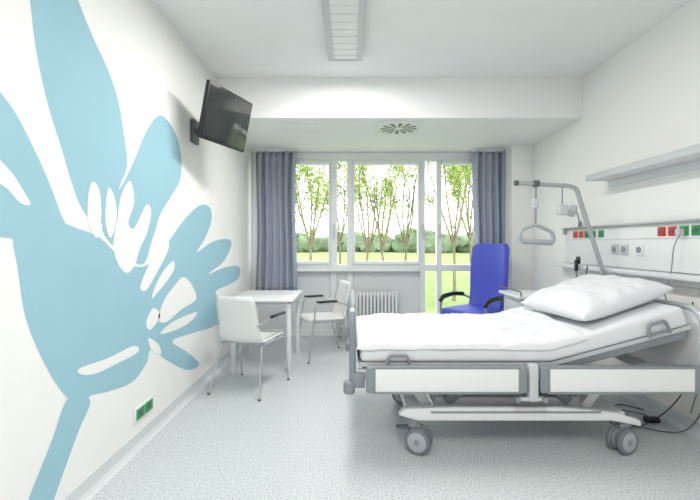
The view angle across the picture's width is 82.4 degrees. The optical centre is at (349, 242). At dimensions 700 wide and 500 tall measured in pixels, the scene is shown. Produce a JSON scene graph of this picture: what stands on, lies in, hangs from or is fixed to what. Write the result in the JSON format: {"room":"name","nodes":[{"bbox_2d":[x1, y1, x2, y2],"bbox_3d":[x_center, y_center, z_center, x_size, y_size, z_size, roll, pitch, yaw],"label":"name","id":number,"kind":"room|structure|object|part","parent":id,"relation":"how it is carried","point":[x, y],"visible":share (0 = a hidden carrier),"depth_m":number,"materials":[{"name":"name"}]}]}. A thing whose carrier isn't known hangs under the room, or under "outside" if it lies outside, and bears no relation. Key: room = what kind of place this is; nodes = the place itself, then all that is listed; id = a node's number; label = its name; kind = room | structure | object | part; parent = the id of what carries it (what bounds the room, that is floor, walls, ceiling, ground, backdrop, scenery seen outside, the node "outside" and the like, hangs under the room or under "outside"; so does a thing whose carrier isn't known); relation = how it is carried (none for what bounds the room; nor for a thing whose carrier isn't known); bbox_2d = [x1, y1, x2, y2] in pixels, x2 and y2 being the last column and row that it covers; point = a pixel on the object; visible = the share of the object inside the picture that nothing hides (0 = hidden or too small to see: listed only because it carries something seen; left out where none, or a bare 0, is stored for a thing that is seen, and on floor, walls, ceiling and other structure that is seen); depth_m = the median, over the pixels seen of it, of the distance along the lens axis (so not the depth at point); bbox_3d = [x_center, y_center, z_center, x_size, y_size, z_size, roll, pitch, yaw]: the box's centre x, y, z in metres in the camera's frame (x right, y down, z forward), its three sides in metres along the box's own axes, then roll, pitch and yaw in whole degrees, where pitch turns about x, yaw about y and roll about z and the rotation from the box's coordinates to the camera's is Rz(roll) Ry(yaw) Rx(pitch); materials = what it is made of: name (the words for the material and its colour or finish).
{"room":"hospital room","nodes":[
{"label":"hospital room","id":0,"kind":"room"},
{"bbox_2d":[0,0,251,499],"bbox_3d":[-1.434,-0.225,2.000,0.152,3.090,7.400,0,0,0],"label":"wall","id":1,"kind":"structure","parent":0,"point":[94,317],"depth_m":2.18,"materials":[{"name":"paint"}]},
{"bbox_3d":[-1.359,1.033,1.855,0.001,0.574,0.476,0,0,0],"label":"stem","id":2,"kind":"part","parent":1,"relation":"part of","materials":[{"name":"blue paint"}]},
{"bbox_2d":[134,396,152,422],"bbox_3d":[-1.351,1.090,2.627,0.018,0.090,0.228,0,0,0],"label":"wall socket","id":3,"kind":"object","parent":1,"relation":"attached to","point":[146,406],"visible":1,"depth_m":2.60,"materials":[{"name":"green plastic"}]},
{"bbox_2d":[62,343,246,499],"bbox_3d":[-1.337,1.255,1.925,0.045,0.090,7.250,0,0,0],"label":"baseboard","id":4,"kind":"structure","parent":1,"relation":"attached to","point":[91,485],"depth_m":2.55,"materials":[{"name":"white plastic"}]},
{"bbox_2d":[190,79,252,151],"bbox_3d":[-1.173,-1.032,3.380,0.442,0.440,0.586,0,0,19],"label":"television","id":5,"kind":"object","parent":1,"relation":"attached to","point":[224,120],"visible":1,"depth_m":3.28,"materials":[{"name":"black plastic"}]},
{"bbox_2d":[297,269,420,271],"bbox_3d":[0.077,0.377,5.510,1.778,0.030,0.080,0,0,0],"label":"sill","id":6,"kind":"structure","parent":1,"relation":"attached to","point":[298,270],"depth_m":5.47,"materials":[{"name":"white"}]},
{"bbox_2d":[252,152,472,335],"bbox_3d":[0.360,0.020,5.588,3.440,2.560,0.115,0,0,0],"label":"window","id":7,"kind":"structure","parent":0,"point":[300,156],"depth_m":5.56,"materials":[{"name":"white"}]},
{"bbox_3d":[-1.309,0.030,5.600,0.098,2.340,0.090,0,0,0],"label":"mullion","id":8,"kind":"part","parent":7,"relation":"part of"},
{"bbox_2d":[260,307,283,328],"bbox_3d":[-1.092,0.796,5.600,0.336,0.808,0.050,0,0,0],"label":"panel","id":9,"kind":"object","parent":7,"relation":"attached to","point":[265,312],"visible":0.4,"depth_m":5.58,"materials":[{"name":"white"}]},
{"bbox_3d":[-0.868,0.030,5.600,0.112,2.340,0.090,0,0,0],"label":"mullion","id":10,"kind":"part","parent":7,"relation":"part of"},
{"bbox_3d":[0.360,1.250,5.600,3.440,0.100,0.080,0,0,0],"label":"frame","id":11,"kind":"part","parent":7,"relation":"part of","materials":[{"name":"white"}]},
{"bbox_2d":[292,272,329,328],"bbox_3d":[-0.542,0.796,5.600,0.539,0.808,0.050,0,0,0],"label":"panel","id":12,"kind":"object","parent":7,"relation":"attached to","point":[311,283],"visible":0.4,"depth_m":5.58,"materials":[{"name":"white paint"}]},
{"bbox_3d":[-0.542,-1.115,5.580,0.489,0.050,0.100,0,0,0],"label":"sash","id":13,"kind":"part","parent":7,"relation":"part of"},
{"bbox_3d":[-0.542,0.276,5.580,0.489,0.050,0.100,0,0,0],"label":"sash","id":14,"kind":"part","parent":7,"relation":"part of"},
{"bbox_2d":[297,264,329,268],"bbox_3d":[-0.542,0.346,5.600,0.539,0.091,0.090,0,0,0],"label":"transom","id":15,"kind":"object","parent":7,"relation":"attached to","point":[328,265],"visible":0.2,"depth_m":5.56,"materials":[{"name":"white"}]},
{"bbox_3d":[-0.286,-0.419,5.580,0.025,1.441,0.100,0,0,0],"label":"sash","id":16,"kind":"part","parent":7,"relation":"part of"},
{"bbox_3d":[-0.228,0.030,5.600,0.091,2.340,0.090,0,0,0],"label":"mullion","id":17,"kind":"part","parent":7,"relation":"part of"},
{"bbox_2d":[337,272,346,328],"bbox_3d":[-0.112,0.796,5.600,0.140,0.808,0.050,0,0,0],"label":"panel","id":18,"kind":"object","parent":7,"relation":"attached to","point":[340,275],"visible":0.16,"depth_m":5.58,"materials":[{"name":"white paint"}]},
{"bbox_2d":[337,264,346,268],"bbox_3d":[-0.112,0.346,5.600,0.140,0.091,0.090,0,0,0],"label":"transom","id":19,"kind":"object","parent":7,"relation":"attached to","point":[339,266],"visible":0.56,"depth_m":5.56,"materials":[{"name":"white"}]},
{"bbox_3d":[0.000,0.030,5.600,0.084,2.340,0.090,0,0,0],"label":"mullion","id":20,"kind":"part","parent":7,"relation":"part of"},
{"bbox_3d":[0.055,-0.419,5.580,0.025,1.441,0.100,0,0,0],"label":"sash","id":21,"kind":"part","parent":7,"relation":"part of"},
{"bbox_3d":[0.360,-1.200,5.600,3.440,0.120,0.080,0,0,0],"label":"head frame","id":22,"kind":"part","parent":7,"relation":"part of","materials":[{"name":"white plastic"}]},
{"bbox_2d":[353,272,418,315],"bbox_3d":[0.504,0.796,5.600,0.924,0.808,0.050,0,0,0],"label":"panel","id":23,"kind":"object","parent":7,"relation":"attached to","point":[406,284],"visible":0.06,"depth_m":5.58,"materials":[{"name":"white paint"}]},
{"bbox_2d":[353,265,418,268],"bbox_3d":[0.504,0.346,5.600,0.924,0.091,0.090,0,0,0],"label":"transom","id":24,"kind":"object","parent":7,"relation":"attached to","point":[354,266],"visible":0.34,"depth_m":5.56,"materials":[{"name":"white"}]},
{"bbox_3d":[0.504,0.276,5.580,0.874,0.050,0.100,0,0,0],"label":"sash","id":25,"kind":"part","parent":7,"relation":"part of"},
{"bbox_3d":[0.504,-1.115,5.580,0.874,0.050,0.100,0,0,0],"label":"sash","id":26,"kind":"part","parent":7,"relation":"part of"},
{"bbox_3d":[0.953,-0.419,5.580,0.025,1.441,0.100,0,0,0],"label":"sash","id":27,"kind":"part","parent":7,"relation":"part of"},
{"bbox_3d":[1.004,0.030,5.600,0.077,2.340,0.090,0,0,0],"label":"mullion","id":28,"kind":"part","parent":7,"relation":"part of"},
{"bbox_2d":[425,264,436,270],"bbox_3d":[1.123,0.346,5.600,0.161,0.091,0.090,0,0,0],"label":"transom","id":29,"kind":"object","parent":7,"relation":"attached to","point":[428,267],"visible":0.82,"depth_m":5.56,"materials":[{"name":"white"}]},
{"bbox_3d":[1.239,0.030,5.600,0.070,2.340,0.090,0,0,0],"label":"mullion","id":30,"kind":"part","parent":7,"relation":"part of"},
{"bbox_2d":[442,264,470,270],"bbox_3d":[1.519,0.346,5.600,0.490,0.091,0.090,0,0,0],"label":"transom","id":31,"kind":"object","parent":7,"relation":"attached to","point":[445,267],"visible":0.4,"depth_m":5.56,"materials":[{"name":"white"}]},
{"bbox_3d":[1.519,-1.115,5.580,0.490,0.050,0.100,0,0,0],"label":"sash","id":32,"kind":"part","parent":7,"relation":"part of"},
{"bbox_2d":[91,336,699,499],"bbox_3d":[0.495,1.350,1.925,4.010,0.100,7.550,0,0,0],"label":"floor","id":33,"kind":"structure","parent":0,"point":[306,438],"depth_m":2.48,"materials":[{"name":"plastic"}]},
{"bbox_2d":[207,295,289,401],"bbox_3d":[-0.903,0.876,3.611,0.540,0.854,0.563,0,0,17],"label":"dining chair","id":34,"kind":"object","parent":33,"relation":"on","point":[237,318],"visible":1,"depth_m":3.40,"materials":[{"name":"white plastic"}]},
{"bbox_3d":[-1.122,0.975,3.712,0.051,0.653,0.490,0,0,10],"label":"arm frame","id":35,"kind":"part","parent":34,"relation":"part of","materials":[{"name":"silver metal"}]},
{"bbox_3d":[-0.664,0.975,3.572,0.051,0.653,0.490,0,0,24],"label":"arm frame","id":36,"kind":"part","parent":34,"relation":"part of","materials":[{"name":"silver metal"}]},
{"bbox_2d":[231,290,302,372],"bbox_3d":[-0.890,0.930,4.350,0.660,0.740,0.800,0,0,0],"label":"side table","id":37,"kind":"object","parent":33,"relation":"on","point":[262,298],"visible":0.77,"depth_m":4.11,"materials":[{"name":"white laminate"}]},
{"bbox_3d":[-1.170,0.950,4.010,0.040,0.700,0.040,0,0,0],"label":"leg","id":38,"kind":"part","parent":37,"relation":"part of","materials":[{"name":"white metal"}]},
{"bbox_3d":[-1.170,0.950,4.690,0.040,0.700,0.040,0,0,0],"label":"leg","id":39,"kind":"part","parent":37,"relation":"part of","materials":[{"name":"white metal"}]},
{"bbox_3d":[-0.610,0.950,4.010,0.040,0.700,0.040,0,0,0],"label":"leg","id":40,"kind":"part","parent":37,"relation":"part of","materials":[{"name":"white metal"}]},
{"bbox_3d":[-0.610,0.950,4.690,0.040,0.700,0.040,0,0,0],"label":"leg","id":41,"kind":"part","parent":37,"relation":"part of","materials":[{"name":"white metal"}]},
{"bbox_2d":[300,280,349,363],"bbox_3d":[-0.291,0.876,4.644,0.563,0.854,0.540,0,0,-22],"label":"dining chair","id":42,"kind":"object","parent":33,"relation":"on","point":[338,311],"visible":0.91,"depth_m":4.68,"materials":[{"name":"white plastic"}]},
{"bbox_3d":[-0.411,0.975,4.853,0.490,0.653,0.051,0,0,-15],"label":"arm frame","id":43,"kind":"part","parent":42,"relation":"part of","materials":[{"name":"silver metal"}]},
{"bbox_3d":[-0.232,0.975,4.409,0.490,0.653,0.051,0,0,-29],"label":"arm frame","id":44,"kind":"part","parent":42,"relation":"part of","materials":[{"name":"silver metal"}]},
{"bbox_2d":[337,291,397,338],"bbox_3d":[0.240,0.980,5.445,0.820,0.640,0.090,0,0,0],"label":"radiator","id":45,"kind":"object","parent":33,"relation":"on","point":[367,294],"visible":0.44,"depth_m":5.40,"materials":[{"name":"white metal"}]},
{"bbox_2d":[438,243,508,313],"bbox_3d":[1.527,0.653,4.797,0.700,1.294,0.668,0,0,-38],"label":"recliner armchair","id":46,"kind":"object","parent":33,"relation":"on","point":[489,269],"visible":0.7,"depth_m":4.90,"materials":[{"name":"blue"}]},
{"bbox_3d":[1.319,0.952,4.993,0.532,0.637,0.080,0,0,-38],"label":"arm","id":47,"kind":"part","parent":46,"relation":"part of","materials":[{"name":"grey plastic"}]},
{"bbox_3d":[1.464,0.835,4.748,0.540,0.130,0.540,0,0,-38],"label":"seat","id":48,"kind":"part","parent":46,"relation":"part of","materials":[{"name":"blue"}]},
{"bbox_3d":[1.710,0.428,4.940,0.236,0.844,0.516,0,0,-38],"label":"backrest","id":49,"kind":"part","parent":46,"relation":"part of","materials":[{"name":"blue"}]},
{"bbox_2d":[499,286,537,310],"bbox_3d":[1.850,0.877,4.000,0.540,0.846,0.532,0,0,0],"label":"base cabinet","id":50,"kind":"object","parent":33,"relation":"on","point":[513,298],"visible":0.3,"depth_m":4.01,"materials":[{"name":"grey"}]},
{"bbox_3d":[1.600,0.477,4.000,0.012,0.046,0.532,0,0,0],"label":"tray rail","id":51,"kind":"part","parent":50,"relation":"part of","materials":[{"name":"grey metal"}]},
{"bbox_2d":[343,289,699,454],"bbox_3d":[1.083,0.838,2.878,2.245,0.925,1.058,0,0,0],"label":"hospital bed","id":52,"kind":"object","parent":33,"relation":"on","point":[461,384],"visible":0.88,"depth_m":2.42,"materials":[{"name":"white"}]},
{"bbox_3d":[0.400,1.110,2.500,0.044,0.080,0.044,0,0,0],"label":"caster stem","id":53,"kind":"part","parent":52,"relation":"part of","materials":[{"name":"grey plastic"}]},
{"bbox_3d":[0.420,0.935,2.605,0.206,0.278,0.050,0,0,0],"label":"lift arm","id":54,"kind":"part","parent":52,"relation":"part of","materials":[{"name":"white metal"}]},
{"bbox_3d":[0.573,0.736,2.373,0.875,0.016,0.039,0,0,0],"label":"rail","id":55,"kind":"part","parent":52,"relation":"part of","materials":[{"name":"grey plastic"}]},
{"bbox_3d":[0.573,0.886,2.373,0.875,0.012,0.039,0,0,0],"label":"rail","id":56,"kind":"part","parent":52,"relation":"part of","materials":[{"name":"grey plastic"}]},
{"bbox_3d":[1.095,0.800,2.445,2.090,0.060,0.050,0,0,0],"label":"frame","id":57,"kind":"part","parent":52,"relation":"part of","materials":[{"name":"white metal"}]},
{"bbox_3d":[0.760,0.925,2.605,0.311,0.253,0.050,0,0,0],"label":"lift arm","id":58,"kind":"part","parent":52,"relation":"part of","materials":[{"name":"grey plastic"}]},
{"bbox_2d":[356,306,586,349],"bbox_3d":[0.765,0.580,2.878,1.456,0.131,0.961,0,0,0],"label":"duvet","id":59,"kind":"object","parent":52,"relation":"on","point":[520,328],"visible":0.98,"depth_m":2.59,"materials":[{"name":"white fabric"}]},
{"bbox_3d":[0.990,0.925,2.367,0.032,0.032,0.036,0,0,0],"label":"knob","id":60,"kind":"part","parent":52,"relation":"part of","materials":[{"name":"grey plastic"}]},
{"bbox_3d":[1.056,0.557,2.880,1.992,0.336,0.920,0,0,0],"label":"mattress","id":61,"kind":"part","parent":52,"relation":"part of","materials":[{"name":"white fabric"}]},
{"bbox_3d":[1.040,0.925,2.375,0.100,0.020,0.020,0,0,0],"label":"knob arm","id":62,"kind":"part","parent":52,"relation":"part of","materials":[{"name":"grey metal"}]},
{"bbox_3d":[1.087,0.830,2.390,0.055,0.220,0.060,0,0,0],"label":"post","id":63,"kind":"part","parent":52,"relation":"part of","materials":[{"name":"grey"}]},
{"bbox_3d":[1.150,0.925,2.367,0.032,0.032,0.036,0,0,0],"label":"knob","id":64,"kind":"part","parent":52,"relation":"part of","materials":[{"name":"grey plastic"}]},
{"bbox_3d":[1.310,0.925,2.605,0.256,0.248,0.050,0,0,0],"label":"lift arm","id":65,"kind":"part","parent":52,"relation":"part of","materials":[{"name":"grey plastic"}]},
{"bbox_2d":[513,180,605,275],"bbox_3d":[1.839,0.132,3.405,0.862,1.339,0.110,0,0,0],"label":"pole","id":66,"kind":"object","parent":52,"relation":"attached to","point":[561,209],"visible":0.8,"depth_m":3.42,"materials":[{"name":"grey metal"}]},
{"bbox_3d":[1.610,0.935,2.605,0.224,0.280,0.050,0,0,0],"label":"lift arm","id":67,"kind":"part","parent":52,"relation":"part of","materials":[{"name":"white metal"}]},
{"bbox_2d":[521,274,673,320],"bbox_3d":[1.705,0.372,2.850,0.644,0.284,0.700,0,0,-8],"label":"pillow","id":68,"kind":"object","parent":52,"relation":"on","point":[588,297],"visible":1,"depth_m":2.62,"materials":[{"name":"white fabric"}]},
{"bbox_3d":[1.607,0.736,2.373,0.885,0.016,0.039,0,0,0],"label":"rail","id":69,"kind":"part","parent":52,"relation":"part of","materials":[{"name":"grey plastic"}]},
{"bbox_3d":[1.630,0.657,2.465,0.860,0.245,0.030,0,0,0],"label":"support rail","id":70,"kind":"part","parent":52,"relation":"part of","materials":[{"name":"grey plastic"}]},
{"bbox_3d":[1.607,0.886,2.373,0.885,0.012,0.039,0,0,0],"label":"rail","id":71,"kind":"part","parent":52,"relation":"part of","materials":[{"name":"grey plastic"}]},
{"bbox_3d":[1.720,1.110,2.500,0.044,0.080,0.044,0,0,0],"label":"caster stem","id":72,"kind":"part","parent":52,"relation":"part of","materials":[{"name":"grey plastic"}]},
{"bbox_3d":[2.145,0.610,2.890,0.030,0.380,0.900,0,0,0],"label":"headboard panel","id":73,"kind":"part","parent":52,"relation":"part of","materials":[{"name":"white plastic"}]},
{"bbox_2d":[609,302,699,432],"bbox_3d":[2.105,0.858,2.955,0.685,0.916,0.508,0,0,21],"label":"floor cables","id":74,"kind":"object","parent":33,"relation":"on","point":[648,419],"visible":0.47,"depth_m":2.88,"materials":[{"name":"black plastic"}]},
{"bbox_2d":[215,77,582,152],"bbox_3d":[0.495,-1.515,4.865,3.710,0.510,1.670,0,0,0],"label":"ceiling","id":75,"kind":"structure","parent":0,"point":[459,114],"depth_m":4.03,"materials":[{"name":"white paint"}]},
{"bbox_2d":[254,149,297,289],"bbox_3d":[-1.000,-0.310,5.398,0.582,1.900,0.123,0,0,0],"label":"curtain","id":76,"kind":"object","parent":75,"relation":"hanging from","point":[276,267],"visible":0.97,"depth_m":5.39,"materials":[{"name":"fabric"}]},
{"bbox_2d":[282,123,318,132],"bbox_3d":[-0.535,-1.257,4.375,0.370,0.006,0.350,0,0,0],"label":"ceiling hatch","id":77,"kind":"object","parent":75,"relation":"in","point":[289,127],"depth_m":4.34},
{"bbox_2d":[375,121,424,134],"bbox_3d":[0.530,-1.253,4.370,0.480,0.014,0.480,0,0,0],"label":"ceiling vent","id":78,"kind":"object","parent":75,"relation":"in","point":[383,127],"depth_m":4.32,"materials":[{"name":"white metal"}]},
{"bbox_2d":[472,149,504,244],"bbox_3d":[1.940,-0.310,5.398,0.562,1.900,0.120,0,0,0],"label":"curtain","id":79,"kind":"object","parent":75,"relation":"hanging from","point":[488,165],"visible":0.52,"depth_m":5.39,"materials":[{"name":"fabric"}]},
{"bbox_2d":[153,0,690,76],"bbox_3d":[0.495,-1.720,1.165,3.710,0.100,5.730,0,0,0],"label":"ceiling","id":80,"kind":"structure","parent":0,"point":[232,38],"depth_m":3.22,"materials":[{"name":"paint"}]},
{"bbox_2d":[321,0,366,60],"bbox_3d":[-0.040,-1.640,2.925,0.300,0.060,1.250,0,0,0],"label":"ceiling lamp","id":81,"kind":"object","parent":80,"relation":"attached to","point":[344,20],"depth_m":3.01,"materials":[{"name":"white metal"}]},
{"bbox_2d":[505,145,532,289],"bbox_3d":[2.215,0.020,5.420,0.270,2.560,0.560,0,0,0],"label":"wall pier","id":82,"kind":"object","parent":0,"point":[518,158],"visible":0.43,"depth_m":5.14,"materials":[{"name":"paint"}]},
{"bbox_2d":[533,0,699,422],"bbox_3d":[2.425,-0.235,2.000,0.150,3.070,7.400,0,0,0],"label":"wall","id":83,"kind":"structure","parent":0,"point":[643,102],"depth_m":3.33,"materials":[{"name":"paint"}]},
{"bbox_2d":[553,218,699,413],"bbox_3d":[2.265,0.494,2.615,0.169,1.313,3.430,0,0,0],"label":"panel","id":84,"kind":"object","parent":83,"relation":"attached to","point":[670,246],"visible":0.87,"depth_m":3.15,"materials":[{"name":"white plastic"}]},
{"bbox_2d":[567,204,581,226],"bbox_3d":[2.226,-0.272,3.949,0.205,0.220,0.097,0,0,-15],"label":"reading lamp","id":85,"kind":"object","parent":84,"relation":"on","point":[572,209],"visible":0.9,"depth_m":3.92,"materials":[{"name":"grey plastic"}]},
{"bbox_2d":[574,256,587,277],"bbox_3d":[2.178,0.277,3.783,0.043,0.294,0.174,0,0,0],"label":"handset","id":86,"kind":"object","parent":84,"relation":"attached to","point":[577,261],"visible":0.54,"depth_m":3.82,"materials":[{"name":"black plastic"}]},
{"bbox_2d":[598,230,603,236],"bbox_3d":[2.321,-0.086,3.700,0.013,0.068,0.070,0,0,0],"label":"socket","id":87,"kind":"object","parent":84,"relation":"attached to","point":[600,232],"depth_m":3.69,"materials":[{"name":"green plastic"}]},
{"bbox_2d":[611,244,618,254],"bbox_3d":[2.320,0.055,3.500,0.020,0.090,0.080,0,0,0],"label":"outlet","id":88,"kind":"object","parent":84,"relation":"attached to","point":[614,247],"depth_m":3.49,"materials":[{"name":"grey plastic"}]},
{"bbox_2d":[620,244,627,254],"bbox_3d":[2.320,0.055,3.380,0.020,0.090,0.080,0,0,0],"label":"outlet","id":89,"kind":"object","parent":84,"relation":"attached to","point":[623,247],"depth_m":3.37,"materials":[{"name":"grey plastic"}]},
{"bbox_3d":[2.308,-0.153,2.615,0.035,0.017,3.430,0,0,0],"label":"rail","id":90,"kind":"part","parent":84,"relation":"part of","materials":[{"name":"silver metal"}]},
{"bbox_2d":[635,244,643,255],"bbox_3d":[2.320,0.055,3.200,0.020,0.090,0.080,0,0,0],"label":"outlet","id":91,"kind":"object","parent":84,"relation":"attached to","point":[639,248],"depth_m":3.19,"materials":[{"name":"grey plastic"}]},
{"bbox_2d":[657,227,665,235],"bbox_3d":[2.321,-0.086,2.980,0.013,0.068,0.070,0,0,0],"label":"socket","id":92,"kind":"object","parent":84,"relation":"attached to","point":[661,231],"depth_m":2.97,"materials":[{"name":"red plastic"}]},
{"bbox_2d":[668,226,676,235],"bbox_3d":[2.321,-0.086,2.880,0.013,0.068,0.070,0,0,0],"label":"socket","id":93,"kind":"object","parent":84,"relation":"attached to","point":[671,229],"depth_m":2.88,"materials":[{"name":"red plastic"}]},
{"bbox_2d":[679,226,688,235],"bbox_3d":[2.321,-0.086,2.780,0.013,0.068,0.070,0,0,0],"label":"socket","id":94,"kind":"object","parent":84,"relation":"attached to","point":[685,229],"depth_m":2.76,"materials":[{"name":"green plastic"}]},
{"bbox_2d":[691,225,699,234],"bbox_3d":[2.321,-0.086,2.680,0.013,0.068,0.070,0,0,0],"label":"socket","id":95,"kind":"object","parent":84,"relation":"attached to","point":[695,229],"depth_m":2.68,"materials":[{"name":"green plastic"}]},
{"bbox_2d":[584,364,699,439],"bbox_3d":[2.328,1.255,1.720,0.045,0.090,6.840,0,0,0],"label":"baseboard","id":96,"kind":"structure","parent":83,"relation":"attached to","point":[671,416],"depth_m":2.95,"materials":[{"name":"white plastic"}]},
{"bbox_2d":[586,143,699,186],"bbox_3d":[2.235,-0.552,2.250,0.230,0.105,2.700,0,0,0],"label":"wall shelf","id":97,"kind":"object","parent":83,"relation":"attached to","point":[685,159],"visible":1,"depth_m":2.94,"materials":[{"name":"white metal"}]},
{"bbox_3d":[2.335,-0.527,2.250,0.030,0.055,2.700,0,0,0],"label":"wall rail","id":98,"kind":"part","parent":97,"relation":"part of","materials":[{"name":"white metal"}]},
{"label":"outside","id":99,"kind":"structure","parent":0,"visible":0},
{"bbox_2d":[297,251,469,313],"bbox_3d":[10.000,1.450,50.375,140.000,0.001,89.250,0,0,0],"label":"lawn","id":100,"kind":"structure","parent":99,"point":[462,277],"depth_m":28.30,"materials":[{"name":"green plant"}]},
{"bbox_2d":[295,165,307,201],"bbox_3d":[-2.130,-1.480,12.871,1.889,5.865,2.546,0,0,0],"label":"tree","id":101,"kind":"object","parent":100,"relation":"on","point":[298,168],"visible":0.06,"depth_m":12.77,"materials":[{"name":"green plant"}]},
{"bbox_2d":[295,162,346,260],"bbox_3d":[-0.888,-0.899,10.051,2.033,4.706,1.817,0,0,0],"label":"tree","id":102,"kind":"object","parent":100,"relation":"on","point":[316,203],"visible":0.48,"depth_m":9.97,"materials":[{"name":"green plant"}]},
{"bbox_2d":[302,165,368,263],"bbox_3d":[-0.409,-0.934,12.411,2.083,4.772,1.195,0,0,0],"label":"tree","id":103,"kind":"object","parent":100,"relation":"on","point":[339,238],"visible":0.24,"depth_m":12.37,"materials":[{"name":"green plant"}]},
{"bbox_2d":[340,165,401,260],"bbox_3d":[0.508,-0.618,10.389,1.751,4.139,2.011,0,0,0],"label":"tree","id":104,"kind":"object","parent":100,"relation":"on","point":[368,244],"visible":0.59,"depth_m":10.39,"materials":[{"name":"green plant"}]},
{"bbox_2d":[355,165,408,260],"bbox_3d":[0.714,-0.696,10.417,1.332,4.299,1.781,0,0,37],"label":"tree","id":105,"kind":"object","parent":100,"relation":"on","point":[383,203],"visible":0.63,"depth_m":10.35,"materials":[{"name":"green plant"}]},
{"bbox_2d":[296,228,473,252],"bbox_3d":[5.494,-0.766,69.013,109.110,4.432,25.457,0,0,0],"label":"hedge","id":106,"kind":"object","parent":100,"relation":"on","point":[320,244],"visible":0.14,"depth_m":60.97,"materials":[{"name":"green plant"}]},
{"bbox_2d":[384,163,428,260],"bbox_3d":[1.585,-0.743,11.304,1.455,4.389,1.639,0,0,0],"label":"tree","id":107,"kind":"object","parent":100,"relation":"on","point":[411,208],"visible":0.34,"depth_m":11.34,"materials":[{"name":"green plant"}]},
{"bbox_2d":[415,162,471,300],"bbox_3d":[2.704,-1.079,10.065,1.946,5.071,2.348,0,0,0],"label":"tree","id":108,"kind":"object","parent":100,"relation":"on","point":[457,177],"visible":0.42,"depth_m":10.05,"materials":[{"name":"green plant"}]},
{"bbox_2d":[434,165,473,263],"bbox_3d":[3.198,-1.379,11.576,1.930,5.662,2.663,0,0,-29],"label":"tree","id":109,"kind":"object","parent":100,"relation":"on","point":[470,231],"visible":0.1,"depth_m":11.39,"materials":[{"name":"green plant"}]}
]}

